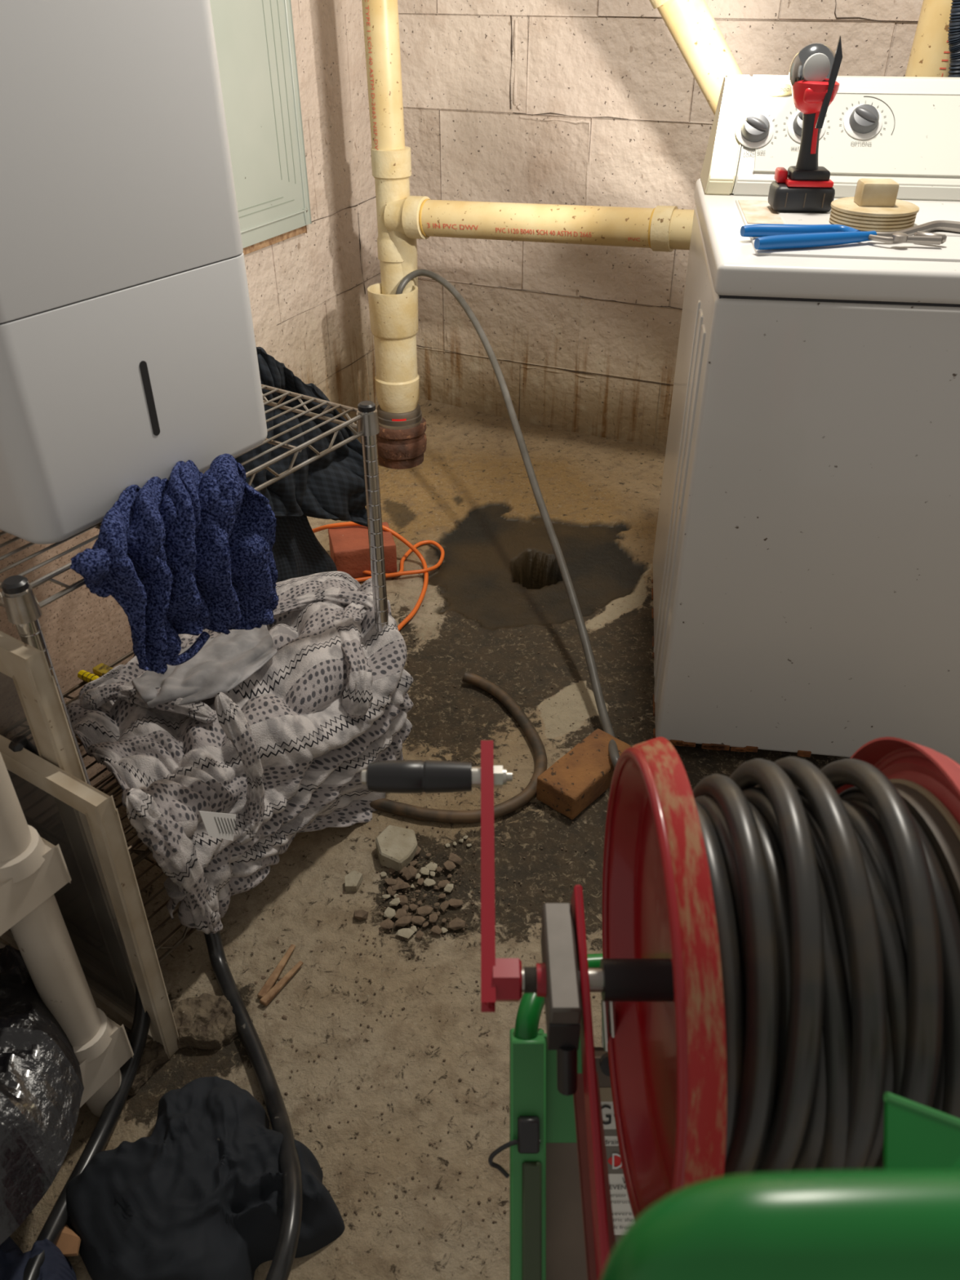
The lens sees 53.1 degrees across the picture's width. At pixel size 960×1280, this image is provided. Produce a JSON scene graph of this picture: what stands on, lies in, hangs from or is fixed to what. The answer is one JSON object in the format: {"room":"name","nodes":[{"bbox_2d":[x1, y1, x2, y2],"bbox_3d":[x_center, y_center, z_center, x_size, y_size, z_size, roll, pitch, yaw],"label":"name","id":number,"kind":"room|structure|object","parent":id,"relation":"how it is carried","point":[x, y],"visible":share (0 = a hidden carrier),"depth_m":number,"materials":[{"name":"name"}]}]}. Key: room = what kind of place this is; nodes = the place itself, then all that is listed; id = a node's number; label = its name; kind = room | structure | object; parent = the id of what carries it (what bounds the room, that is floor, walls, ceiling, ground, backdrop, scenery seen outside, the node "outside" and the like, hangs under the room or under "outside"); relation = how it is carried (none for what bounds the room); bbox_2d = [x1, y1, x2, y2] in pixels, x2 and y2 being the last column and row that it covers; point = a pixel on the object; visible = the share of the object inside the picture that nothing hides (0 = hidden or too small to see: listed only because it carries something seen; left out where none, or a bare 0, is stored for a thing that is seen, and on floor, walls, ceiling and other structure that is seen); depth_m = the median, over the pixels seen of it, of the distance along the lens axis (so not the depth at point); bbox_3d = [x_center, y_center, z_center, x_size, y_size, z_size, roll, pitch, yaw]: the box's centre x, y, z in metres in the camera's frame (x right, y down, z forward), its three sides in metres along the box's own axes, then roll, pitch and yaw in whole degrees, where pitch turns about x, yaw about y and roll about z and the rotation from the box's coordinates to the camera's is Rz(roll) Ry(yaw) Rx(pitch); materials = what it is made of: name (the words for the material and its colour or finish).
{"room":"basement laundry room","nodes":[
{"label":"basement laundry room","id":0,"kind":"room"},
{"bbox_2d":[203,0,381,474],"bbox_3d":[-1.040,-0.853,1.622,0.108,2.143,3.305,14,37,20],"label":"wall","id":1,"kind":"structure","parent":0,"point":[308,295],"depth_m":2.81,"materials":[{"name":"brown"}]},
{"bbox_2d":[209,0,311,254],"bbox_3d":[-0.596,-1.360,2.312,0.028,0.816,0.534,14,37,20],"label":"electrical panel","id":2,"kind":"object","parent":1,"relation":"attached to","point":[255,39],"visible":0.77,"depth_m":2.44,"materials":[{"name":"green paint"}]},
{"bbox_2d":[0,398,849,1279],"bbox_3d":[0.196,0.131,2.219,3.392,0.308,3.995,0,35,0],"label":"floor","id":3,"kind":"structure","parent":0,"point":[471,494],"depth_m":1.61,"materials":[{"name":"concrete"}]},
{"bbox_2d":[0,1236,76,1279],"bbox_3d":[-0.542,0.731,1.085,0.153,0.075,0.111,0,35,0],"label":"rag","id":4,"kind":"object","parent":3,"relation":"on","point":[55,1266],"visible":0.94,"depth_m":1.10,"materials":[{"name":"fabric"}]},
{"bbox_2d":[0,752,133,1116],"bbox_3d":[-0.842,0.420,0.897,0.408,0.800,0.808,20,39,26],"label":"shelving unit","id":5,"kind":"object","parent":3,"relation":"on","point":[33,868],"visible":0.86,"depth_m":1.09,"materials":[{"name":"plastic"}]},
{"bbox_2d":[0,824,45,883],"bbox_3d":[-0.504,0.227,1.028,0.072,0.024,0.072,0,35,0],"label":"socket","id":6,"kind":"object","parent":5,"relation":"attached to","point":[22,864],"depth_m":1.01,"materials":[{"name":"beige plastic"}]},
{"bbox_2d":[0,945,84,1244],"bbox_3d":[-0.697,0.475,1.051,0.442,0.243,0.468,-25,42,-31],"label":"bag","id":7,"kind":"object","parent":5,"relation":"on","point":[42,1087],"visible":0.91,"depth_m":1.07,"materials":[{"name":"black"}]},
{"bbox_2d":[72,1007,112,1062],"bbox_3d":[-0.504,0.498,1.216,0.072,0.024,0.072,0,35,0],"label":"socket","id":8,"kind":"object","parent":5,"relation":"attached to","point":[90,1048],"depth_m":1.20,"materials":[{"name":"beige plastic"}]},
{"bbox_2d":[0,527,133,835],"bbox_3d":[-0.782,0.074,1.508,0.021,0.673,0.803,20,39,26],"label":"board","id":9,"kind":"object","parent":3,"relation":"on","point":[82,629],"visible":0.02,"depth_m":1.61,"materials":[{"name":"wood"}]},
{"bbox_2d":[0,631,135,1007],"bbox_3d":[-0.657,0.221,1.315,0.426,0.656,0.026,20,39,26],"label":"wooden frame","id":10,"kind":"object","parent":3,"relation":"on","point":[28,666],"visible":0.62,"depth_m":1.14,"materials":[{"name":"white"}]},
{"bbox_2d":[55,1224,80,1256],"bbox_3d":[-0.494,0.714,1.131,0.053,0.026,0.064,0,35,0],"label":"scrap","id":11,"kind":"object","parent":3,"relation":"on","point":[68,1242],"visible":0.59,"depth_m":1.13,"materials":[{"name":"wood"}]},
{"bbox_2d":[8,735,150,1279],"bbox_3d":[-0.505,0.442,1.117,0.116,0.496,0.478,0,35,0],"label":"hose","id":12,"kind":"object","parent":3,"relation":"on","point":[57,1220],"visible":0.47,"depth_m":1.23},
{"bbox_2d":[0,734,179,1059],"bbox_3d":[-0.603,0.319,1.309,0.444,0.503,0.026,20,39,26],"label":"wooden frame","id":13,"kind":"object","parent":3,"relation":"on","point":[103,818],"visible":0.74,"depth_m":1.16,"materials":[{"name":"wood"}]},
{"bbox_2d":[128,993,239,1095],"bbox_3d":[-0.432,0.560,1.371,0.184,0.031,0.096,-21,40,-27],"label":"stone","id":14,"kind":"object","parent":3,"relation":"on","point":[206,1021],"visible":0.8,"depth_m":1.37,"materials":[{"name":"stone"}]},
{"bbox_2d":[0,384,388,963],"bbox_3d":[-0.488,0.029,1.529,0.395,0.721,0.646,20,39,26],"label":"wire rack","id":15,"kind":"object","parent":3,"relation":"on","point":[19,599],"visible":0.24,"depth_m":1.45,"materials":[{"name":"silver metal"}]},
{"bbox_2d":[77,670,99,683],"bbox_3d":[-0.654,0.064,1.611,0.048,0.018,0.018,18,39,24],"label":"screwdriver","id":16,"kind":"object","parent":15,"relation":"on","point":[86,676],"visible":0.72,"depth_m":1.61,"materials":[{"name":"yellow plastic"}]},
{"bbox_2d":[92,662,112,676],"bbox_3d":[-0.634,0.054,1.626,0.040,0.014,0.022,21,40,27],"label":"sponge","id":17,"kind":"object","parent":15,"relation":"on","point":[100,669],"visible":0.51,"depth_m":1.62,"materials":[{"name":"plastic"}]},
{"bbox_2d":[0,0,267,544],"bbox_3d":[-0.493,-0.502,1.076,0.256,0.690,0.385,20,39,26],"label":"dehumidifier","id":18,"kind":"object","parent":15,"relation":"on","point":[128,353],"visible":1,"depth_m":1.04,"materials":[{"name":"white plastic"}]},
{"bbox_2d":[70,453,279,674],"bbox_3d":[-0.382,-0.074,1.207,0.088,0.257,0.302,18,39,24],"label":"towel","id":19,"kind":"object","parent":15,"relation":"hanging from","point":[190,552],"visible":1,"depth_m":1.19,"materials":[{"name":"fabric"}]},
{"bbox_2d":[66,571,413,933],"bbox_3d":[-0.386,0.142,1.623,0.373,0.468,0.698,19,39,25],"label":"patterned blanket","id":20,"kind":"object","parent":15,"relation":"on","point":[266,735],"visible":0.9,"depth_m":1.49,"materials":[{"name":"white"}]},
{"bbox_2d":[214,817,239,834],"bbox_3d":[-0.352,0.259,1.339,0.004,0.061,0.033,20,39,26],"label":"print","id":21,"kind":"object","parent":20,"relation":"attached to","point":[223,825],"depth_m":1.34,"materials":[{"name":"grey"}]},
{"bbox_2d":[235,346,367,582],"bbox_3d":[-0.374,-0.321,1.987,0.078,0.692,0.435,19,39,26],"label":"cloth","id":22,"kind":"object","parent":15,"relation":"hanging from","point":[332,486],"visible":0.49,"depth_m":2.02,"materials":[{"name":"fabric"}]},
{"bbox_2d":[66,1075,345,1279],"bbox_3d":[-0.340,0.666,1.157,0.290,0.101,0.263,27,43,33],"label":"cloth","id":23,"kind":"object","parent":3,"relation":"on","point":[201,1197],"visible":1,"depth_m":1.14,"materials":[{"name":"fabric"}]},
{"bbox_2d":[203,931,302,1279],"bbox_3d":[-0.295,0.595,1.250,0.093,0.111,0.620,-10,36,-14],"label":"hose","id":24,"kind":"object","parent":3,"relation":"on","point":[281,1266],"visible":0.9,"depth_m":1.23,"materials":[{"name":"rubber"}]},
{"bbox_2d":[257,944,295,998],"bbox_3d":[-0.309,0.504,1.466,0.014,0.008,0.100,11,36,15],"label":"wood splinter","id":25,"kind":"object","parent":3,"relation":"on","point":[272,980],"visible":1,"depth_m":1.46,"materials":[{"name":"wood"}]},
{"bbox_2d":[259,960,303,1005],"bbox_3d":[-0.298,0.515,1.449,0.013,0.008,0.087,19,39,25],"label":"wood splinter","id":26,"kind":"object","parent":3,"relation":"on","point":[266,999],"visible":1,"depth_m":1.44,"materials":[{"name":"wood"}]},
{"bbox_2d":[281,1014,287,1019],"bbox_3d":[-0.286,0.553,1.407,0.010,0.004,0.006,14,37,20],"label":"chip","id":27,"kind":"object","parent":3,"relation":"on","point":[284,1017],"visible":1,"depth_m":1.41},
{"bbox_2d":[345,870,363,892],"bbox_3d":[-0.212,0.403,1.610,0.029,0.014,0.035,0,35,0],"label":"chip","id":28,"kind":"object","parent":3,"relation":"on","point":[353,879],"visible":1,"depth_m":1.60,"materials":[{"name":"stone"}]},
{"bbox_2d":[353,909,368,920],"bbox_3d":[-0.192,0.444,1.552,0.024,0.016,0.018,6,35,9],"label":"clod","id":29,"kind":"object","parent":3,"relation":"on","point":[361,914],"visible":1,"depth_m":1.55,"materials":[{"name":"soil"}]},
{"bbox_2d":[328,521,397,578],"bbox_3d":[-0.300,-0.227,2.454,0.156,0.086,0.132,-8,36,-11],"label":"paver","id":30,"kind":"object","parent":3,"relation":"on","point":[349,550],"visible":0.7,"depth_m":2.41,"materials":[{"name":"brick"}]},
{"bbox_2d":[311,521,428,631],"bbox_3d":[-0.229,-0.163,2.346,0.255,0.100,0.527,-12,37,-17],"label":"cord","id":31,"kind":"object","parent":3,"relation":"on","point":[395,534],"visible":0.66,"depth_m":2.45,"materials":[{"name":"orange plastic"}]},
{"bbox_2d":[380,871,386,876],"bbox_3d":[-0.164,0.397,1.630,0.010,0.004,0.012,-12,36,-16],"label":"chip","id":32,"kind":"object","parent":3,"relation":"on","point":[383,873],"visible":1,"depth_m":1.63,"materials":[{"name":"stone"}]},
{"bbox_2d":[382,894,390,899],"bbox_3d":[-0.155,0.424,1.591,0.014,0.004,0.010,0,35,0],"label":"chip","id":33,"kind":"object","parent":3,"relation":"on","point":[384,896],"visible":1,"depth_m":1.59,"materials":[{"name":"stone"}]},
{"bbox_2d":[379,918,394,928],"bbox_3d":[-0.149,0.456,1.538,0.020,0.005,0.019,-24,41,-30],"label":"chip","id":34,"kind":"object","parent":3,"relation":"on","point":[387,923],"visible":1,"depth_m":1.54,"materials":[{"name":"stone"}]},
{"bbox_2d":[383,906,395,919],"bbox_3d":[-0.146,0.443,1.558,0.019,0.007,0.022,0,35,0],"label":"chip","id":35,"kind":"object","parent":3,"relation":"on","point":[389,913],"visible":1,"depth_m":1.56,"materials":[{"name":"stone"}]},
{"bbox_2d":[384,877,397,886],"bbox_3d":[-0.150,0.406,1.611,0.023,0.007,0.013,14,37,19],"label":"chip","id":36,"kind":"object","parent":3,"relation":"on","point":[391,882],"visible":1,"depth_m":1.61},
{"bbox_2d":[386,885,396,895],"bbox_3d":[-0.148,0.418,1.600,0.018,0.005,0.017,15,37,20],"label":"chip","id":37,"kind":"object","parent":3,"relation":"on","point":[390,891],"visible":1,"depth_m":1.60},
{"bbox_2d":[388,867,395,873],"bbox_3d":[-0.150,0.391,1.633,0.014,0.005,0.014,-26,42,-32],"label":"chip","id":38,"kind":"object","parent":3,"relation":"on","point":[390,870],"visible":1,"depth_m":1.63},
{"bbox_2d":[389,897,399,906],"bbox_3d":[-0.138,0.429,1.576,0.022,0.007,0.014,-19,39,-25],"label":"chip","id":39,"kind":"object","parent":3,"relation":"on","point":[396,901],"visible":1,"depth_m":1.57,"materials":[{"name":"stone"}]},
{"bbox_2d":[375,825,417,871],"bbox_3d":[-0.144,0.359,1.657,0.072,0.034,0.082,0,35,0],"label":"stone","id":40,"kind":"object","parent":3,"relation":"on","point":[397,846],"visible":1,"depth_m":1.65,"materials":[{"name":"stone"}]},
{"bbox_2d":[391,877,404,890],"bbox_3d":[-0.139,0.409,1.609,0.026,0.008,0.026,-11,36,-16],"label":"chip","id":41,"kind":"object","parent":3,"relation":"on","point":[396,886],"visible":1,"depth_m":1.60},
{"bbox_2d":[355,540,444,582],"bbox_3d":[-0.232,-0.193,2.455,0.327,0.024,0.156,-17,38,-22],"label":"cord","id":42,"kind":"object","parent":3,"relation":"on","point":[401,572],"visible":0.64,"depth_m":2.44,"materials":[{"name":"orange plastic"}]},
{"bbox_2d":[394,908,406,919],"bbox_3d":[-0.127,0.445,1.560,0.019,0.006,0.024,18,39,24],"label":"chip","id":43,"kind":"object","parent":3,"relation":"on","point":[400,913],"visible":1,"depth_m":1.56,"materials":[{"name":"stone"}]},
{"bbox_2d":[395,894,408,905],"bbox_3d":[-0.128,0.428,1.580,0.021,0.010,0.019,0,35,0],"label":"chip","id":44,"kind":"object","parent":3,"relation":"on","point":[402,898],"visible":1,"depth_m":1.58,"materials":[{"name":"stone"}]},
{"bbox_2d":[397,866,406,874],"bbox_3d":[-0.131,0.391,1.633,0.022,0.008,0.015,0,35,0],"label":"chip","id":45,"kind":"object","parent":3,"relation":"on","point":[405,867],"visible":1,"depth_m":1.63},
{"bbox_2d":[394,915,412,926],"bbox_3d":[-0.123,0.451,1.543,0.027,0.008,0.019,0,35,0],"label":"chip","id":46,"kind":"object","parent":3,"relation":"on","point":[403,921],"visible":1,"depth_m":1.54,"materials":[{"name":"stone"}]},
{"bbox_2d":[401,904,408,910],"bbox_3d":[-0.123,0.437,1.570,0.012,0.004,0.013,0,35,0],"label":"chip","id":47,"kind":"object","parent":3,"relation":"on","point":[405,906],"visible":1,"depth_m":1.57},
{"bbox_2d":[399,881,410,888],"bbox_3d":[-0.125,0.409,1.603,0.020,0.009,0.016,0,35,0],"label":"chip","id":48,"kind":"object","parent":3,"relation":"on","point":[402,885],"visible":1,"depth_m":1.60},
{"bbox_2d":[395,928,414,938],"bbox_3d":[-0.119,0.466,1.527,0.024,0.009,0.021,25,42,32],"label":"chip","id":49,"kind":"object","parent":3,"relation":"on","point":[406,933],"visible":1,"depth_m":1.52,"materials":[{"name":"stone"}]},
{"bbox_2d":[401,864,417,879],"bbox_3d":[-0.118,0.393,1.624,0.024,0.013,0.029,13,37,18],"label":"chip","id":50,"kind":"object","parent":3,"relation":"on","point":[410,872],"visible":1,"depth_m":1.62,"materials":[{"name":"stone"}]},
{"bbox_2d":[408,903,417,910],"bbox_3d":[-0.109,0.436,1.571,0.015,0.004,0.012,28,43,34],"label":"chip","id":51,"kind":"object","parent":3,"relation":"on","point":[412,906],"visible":1,"depth_m":1.57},
{"bbox_2d":[409,925,417,931],"bbox_3d":[-0.107,0.461,1.534,0.012,0.004,0.012,0,35,0],"label":"chip","id":52,"kind":"object","parent":3,"relation":"on","point":[413,928],"visible":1,"depth_m":1.53,"materials":[{"name":"stone"}]},
{"bbox_2d":[409,860,417,866],"bbox_3d":[-0.114,0.383,1.646,0.015,0.005,0.010,-23,41,-29],"label":"chip","id":53,"kind":"object","parent":3,"relation":"on","point":[413,863],"visible":1,"depth_m":1.65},
{"bbox_2d":[414,872,421,879],"bbox_3d":[-0.106,0.400,1.627,0.012,0.004,0.010,-20,40,-26],"label":"chip","id":54,"kind":"object","parent":3,"relation":"on","point":[418,875],"visible":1,"depth_m":1.62,"materials":[{"name":"stone"}]},
{"bbox_2d":[414,845,421,855],"bbox_3d":[-0.111,0.366,1.668,0.020,0.010,0.021,-19,39,-26],"label":"chip","id":55,"kind":"object","parent":3,"relation":"on","point":[419,849],"visible":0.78,"depth_m":1.67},
{"bbox_2d":[411,915,426,924],"bbox_3d":[-0.101,0.451,1.548,0.022,0.007,0.019,19,39,25],"label":"chip","id":56,"kind":"object","parent":3,"relation":"on","point":[418,920],"visible":1,"depth_m":1.54,"materials":[{"name":"stone"}]},
{"bbox_2d":[415,929,423,938],"bbox_3d":[-0.096,0.467,1.525,0.012,0.004,0.015,15,38,21],"label":"chip","id":57,"kind":"object","parent":3,"relation":"on","point":[419,935],"visible":1,"depth_m":1.52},
{"bbox_2d":[417,878,423,884],"bbox_3d":[-0.100,0.406,1.614,0.011,0.005,0.016,11,36,15],"label":"chip","id":58,"kind":"object","parent":3,"relation":"on","point":[420,881],"visible":1,"depth_m":1.61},
{"bbox_2d":[419,866,429,875],"bbox_3d":[-0.094,0.393,1.633,0.015,0.006,0.018,-11,36,-15],"label":"chip","id":59,"kind":"object","parent":3,"relation":"on","point":[424,870],"visible":1,"depth_m":1.63,"materials":[{"name":"stone"}]},
{"bbox_2d":[416,904,433,916],"bbox_3d":[-0.090,0.440,1.561,0.028,0.007,0.018,-13,37,-18],"label":"chip","id":60,"kind":"object","parent":3,"relation":"on","point":[424,910],"visible":1,"depth_m":1.56,"materials":[{"name":"stone"}]},
{"bbox_2d":[422,921,428,927],"bbox_3d":[-0.087,0.456,1.542,0.013,0.003,0.007,-29,44,-35],"label":"chip","id":61,"kind":"object","parent":3,"relation":"on","point":[425,924],"visible":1,"depth_m":1.54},
{"bbox_2d":[423,878,435,886],"bbox_3d":[-0.084,0.407,1.612,0.020,0.007,0.018,0,35,0],"label":"chip","id":62,"kind":"object","parent":3,"relation":"on","point":[428,882],"visible":1,"depth_m":1.61,"materials":[{"name":"stone"}]},
{"bbox_2d":[425,862,437,871],"bbox_3d":[-0.083,0.387,1.643,0.021,0.006,0.020,0,35,0],"label":"chip","id":63,"kind":"object","parent":3,"relation":"on","point":[432,866],"visible":1,"depth_m":1.64,"materials":[{"name":"stone"}]},
{"bbox_2d":[429,871,435,876],"bbox_3d":[-0.081,0.396,1.629,0.010,0.003,0.012,0,35,0],"label":"chip","id":64,"kind":"object","parent":3,"relation":"on","point":[432,873],"visible":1,"depth_m":1.63,"materials":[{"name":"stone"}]},
{"bbox_2d":[428,911,437,923],"bbox_3d":[-0.075,0.448,1.549,0.015,0.007,0.020,0,35,0],"label":"chip","id":65,"kind":"object","parent":3,"relation":"on","point":[433,917],"visible":1,"depth_m":1.55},
{"bbox_2d":[430,924,442,934],"bbox_3d":[-0.069,0.462,1.530,0.020,0.007,0.015,21,40,28],"label":"chip","id":66,"kind":"object","parent":3,"relation":"on","point":[436,930],"visible":1,"depth_m":1.53,"materials":[{"name":"stone"}]},
{"bbox_2d":[435,866,442,872],"bbox_3d":[-0.070,0.390,1.636,0.010,0.005,0.012,-20,40,-26],"label":"chip","id":67,"kind":"object","parent":3,"relation":"on","point":[438,868],"visible":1,"depth_m":1.63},
{"bbox_2d":[438,893,445,898],"bbox_3d":[-0.063,0.423,1.589,0.013,0.006,0.009,0,35,0],"label":"chip","id":68,"kind":"object","parent":3,"relation":"on","point":[441,895],"visible":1,"depth_m":1.59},
{"bbox_2d":[437,880,449,888],"bbox_3d":[-0.060,0.408,1.611,0.021,0.005,0.016,0,35,0],"label":"chip","id":69,"kind":"object","parent":3,"relation":"on","point":[442,884],"visible":1,"depth_m":1.61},
{"bbox_2d":[441,927,447,933],"bbox_3d":[-0.057,0.463,1.531,0.011,0.003,0.010,24,41,30],"label":"chip","id":70,"kind":"object","parent":3,"relation":"on","point":[444,930],"visible":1,"depth_m":1.53,"materials":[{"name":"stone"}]},
{"bbox_2d":[440,900,449,911],"bbox_3d":[-0.059,0.433,1.571,0.014,0.008,0.020,21,40,27],"label":"chip","id":71,"kind":"object","parent":3,"relation":"on","point":[444,905],"visible":1,"depth_m":1.57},
{"bbox_2d":[444,883,453,892],"bbox_3d":[-0.052,0.413,1.603,0.016,0.008,0.016,0,35,0],"label":"chip","id":72,"kind":"object","parent":3,"relation":"on","point":[448,887],"visible":1,"depth_m":1.60,"materials":[{"name":"stone"}]},
{"bbox_2d":[443,860,456,871],"bbox_3d":[-0.052,0.385,1.640,0.019,0.007,0.023,-18,39,-24],"label":"chip","id":73,"kind":"object","parent":3,"relation":"on","point":[450,865],"visible":1,"depth_m":1.64,"materials":[{"name":"stone"}]},
{"bbox_2d":[446,917,465,930],"bbox_3d":[-0.037,0.456,1.539,0.025,0.010,0.024,17,38,23],"label":"chip","id":74,"kind":"object","parent":3,"relation":"on","point":[457,923],"visible":1,"depth_m":1.54,"materials":[{"name":"stone"}]},
{"bbox_2d":[448,852,462,864],"bbox_3d":[-0.044,0.377,1.652,0.029,0.010,0.018,26,43,33],"label":"chip","id":75,"kind":"object","parent":3,"relation":"on","point":[453,857],"visible":1,"depth_m":1.65,"materials":[{"name":"stone"}]},
{"bbox_2d":[448,898,463,907],"bbox_3d":[-0.040,0.431,1.575,0.027,0.007,0.016,0,35,0],"label":"chip","id":76,"kind":"object","parent":3,"relation":"on","point":[455,903],"visible":1,"depth_m":1.57,"materials":[{"name":"stone"}]},
{"bbox_2d":[369,671,546,823],"bbox_3d":[-0.053,0.240,1.830,0.334,0.031,0.502,25,42,31],"label":"hose","id":77,"kind":"object","parent":3,"relation":"on","point":[518,801],"visible":0.77,"depth_m":1.75,"materials":[{"name":"rubber"}]},
{"bbox_2d":[266,599,649,1250],"bbox_3d":[0.013,0.314,1.750,0.585,0.003,1.500,5,35,7],"label":"scattered grit","id":78,"kind":"object","parent":3,"relation":"on","point":[489,1198],"visible":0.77,"depth_m":1.52,"materials":[{"name":"gravel"}]},
{"bbox_2d":[361,0,693,469],"bbox_3d":[0.151,-1.099,2.435,1.032,1.560,0.197,15,38,20],"label":"drain pipe","id":79,"kind":"object","parent":3,"relation":"on","point":[402,219],"visible":0.96,"depth_m":2.54,"materials":[{"name":"beige plastic"}]},
{"bbox_2d":[364,0,377,150],"bbox_3d":[-0.276,-1.418,2.455,0.016,0.420,0.004,26,42,32],"label":"print","id":80,"kind":"object","parent":79,"relation":"attached to","point":[371,6],"depth_m":2.43,"materials":[{"name":"red"}]},
{"bbox_2d":[383,195,430,293],"bbox_3d":[-0.202,-1.099,2.678,0.148,0.264,0.116,21,40,27],"label":"pipe tee","id":81,"kind":"object","parent":79,"relation":"attached to","point":[406,219],"depth_m":2.63,"materials":[{"name":"beige plastic"}]},
{"bbox_2d":[426,222,478,230],"bbox_3d":[-0.073,-1.093,2.542,0.149,0.019,0.003,14,37,19],"label":"print","id":82,"kind":"object","parent":79,"relation":"attached to","point":[430,226],"depth_m":2.54,"materials":[{"name":"red"}]},
{"bbox_2d":[495,227,591,237],"bbox_3d":[0.160,-1.041,2.454,0.260,0.023,0.004,14,37,19],"label":"print","id":83,"kind":"object","parent":79,"relation":"attached to","point":[500,232],"depth_m":2.46,"materials":[{"name":"red"}]},
{"bbox_2d":[536,728,631,819],"bbox_3d":[0.197,0.248,1.798,0.088,0.056,0.190,27,43,33],"label":"brick","id":84,"kind":"object","parent":3,"relation":"on","point":[576,780],"visible":0.82,"depth_m":1.76,"materials":[{"name":"brick"}]},
{"bbox_2d":[360,737,959,1279],"bbox_3d":[0.179,0.400,0.762,0.556,1.002,0.601,0,35,0],"label":"hose reel","id":85,"kind":"object","parent":3,"relation":"on","point":[617,1148],"visible":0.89,"depth_m":0.67,"materials":[{"name":"red metal"}]},
{"bbox_2d":[471,766,480,786],"bbox_3d":[-0.002,0.115,0.805,0.010,0.017,0.017,0,35,0],"label":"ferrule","id":86,"kind":"object","parent":85,"relation":"in","point":[476,771],"depth_m":0.80,"materials":[{"name":"silver metal"}]},
{"bbox_2d":[601,1105,614,1124],"bbox_3d":[0.137,0.436,0.883,0.060,0.015,0.010,0,35,0],"label":"print","id":87,"kind":"object","parent":85,"relation":"on","point":[608,1117],"depth_m":0.88,"materials":[{"name":"grey"}]},
{"bbox_2d":[604,1139,617,1144],"bbox_3d":[0.134,0.461,0.883,0.040,0.003,0.002,0,35,0],"label":"print","id":88,"kind":"object","parent":85,"relation":"on","point":[606,1141],"depth_m":0.88,"materials":[{"name":"grey"}]},
{"bbox_2d":[609,1185,626,1189],"bbox_3d":[0.137,0.503,0.883,0.050,0.004,0.003,0,35,0],"label":"print","id":89,"kind":"object","parent":85,"relation":"attached to","point":[611,1187],"depth_m":0.88,"materials":[{"name":"grey"}]},
{"bbox_2d":[612,1213,631,1215],"bbox_3d":[0.136,0.528,0.883,0.048,0.003,0.002,0,35,0],"label":"print","id":90,"kind":"object","parent":85,"relation":"attached to","point":[614,1214],"depth_m":0.88,"materials":[{"name":"grey"}]},
{"bbox_2d":[395,269,959,1176],"bbox_3d":[0.108,-0.198,1.771,0.320,0.802,2.567,-5,35,-7],"label":"hose","id":91,"kind":"object","parent":85,"relation":"on","point":[837,918],"visible":0.83,"depth_m":0.58,"materials":[{"name":"black rubber"}]},
{"bbox_2d":[651,74,959,764],"bbox_3d":[0.727,-0.393,1.808,0.698,1.100,0.706,5,35,7],"label":"washing machine","id":92,"kind":"object","parent":3,"relation":"on","point":[806,581],"visible":0.83,"depth_m":1.60,"materials":[{"name":"white metal"}]},
{"bbox_2d":[746,150,765,154],"bbox_3d":[0.500,-0.887,1.749,0.038,0.005,0.005,5,35,7],"label":"print","id":93,"kind":"object","parent":92,"relation":"attached to","point":[748,152],"depth_m":1.75,"materials":[{"name":"grey"}]},
{"bbox_2d":[768,35,842,212],"bbox_3d":[0.539,-0.829,1.551,0.102,0.250,0.086,0,35,0],"label":"cordless drill","id":94,"kind":"object","parent":92,"relation":"on","point":[806,186],"visible":1,"depth_m":1.55,"materials":[{"name":"plastic"}]},
{"bbox_2d":[740,220,959,249],"bbox_3d":[0.574,-0.605,1.434,0.363,0.020,0.110,-4,35,-5],"label":"pliers","id":95,"kind":"object","parent":92,"relation":"on","point":[769,236],"visible":1,"depth_m":1.42,"materials":[{"name":"blue"}]},
{"bbox_2d":[850,141,871,145],"bbox_3d":[0.686,-0.894,1.730,0.036,0.005,0.005,5,35,7],"label":"print","id":96,"kind":"object","parent":92,"relation":"attached to","point":[852,143],"depth_m":1.73,"materials":[{"name":"grey"}]},
{"bbox_2d":[829,177,919,231],"bbox_3d":[0.623,-0.689,1.513,0.132,0.063,0.132,0,35,0],"label":"discs","id":97,"kind":"object","parent":92,"relation":"on","point":[874,206],"visible":0.95,"depth_m":1.49,"materials":[{"name":"plastic"}]},
{"bbox_2d":[397,0,923,447],"bbox_3d":[0.769,-1.454,2.487,2.355,2.142,0.108,14,37,20],"label":"wall","id":98,"kind":"structure","parent":0,"point":[559,102],"depth_m":2.79,"materials":[{"name":"brown"}]},
{"bbox_2d":[648,0,742,115],"bbox_3d":[0.416,-1.364,2.036,0.512,0.643,0.100,0,35,0],"label":"drain pipe","id":99,"kind":"object","parent":98,"relation":"attached to","point":[691,24],"visible":0.58,"depth_m":2.05,"materials":[{"name":"beige plastic"}]},
{"bbox_2d":[904,0,952,76],"bbox_3d":[0.955,-1.260,1.985,0.131,1.052,0.101,0,35,0],"label":"standpipe","id":100,"kind":"object","parent":98,"relation":"attached to","point":[929,56],"visible":0.2,"depth_m":1.97,"materials":[{"name":"beige plastic"}]},
{"bbox_2d":[939,40,950,76],"bbox_3d":[0.957,-1.261,1.924,0.022,0.300,0.001,0,35,0],"label":"print","id":101,"kind":"object","parent":100,"relation":"attached to","point":[944,60],"depth_m":1.97,"materials":[{"name":"red"}]},
{"bbox_2d":[947,0,959,77],"bbox_3d":[0.952,-1.085,1.986,0.070,0.479,0.037,0,35,0],"label":"hose","id":102,"kind":"object","parent":100,"relation":"attached to","point":[953,33],"visible":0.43,"depth_m":1.90,"materials":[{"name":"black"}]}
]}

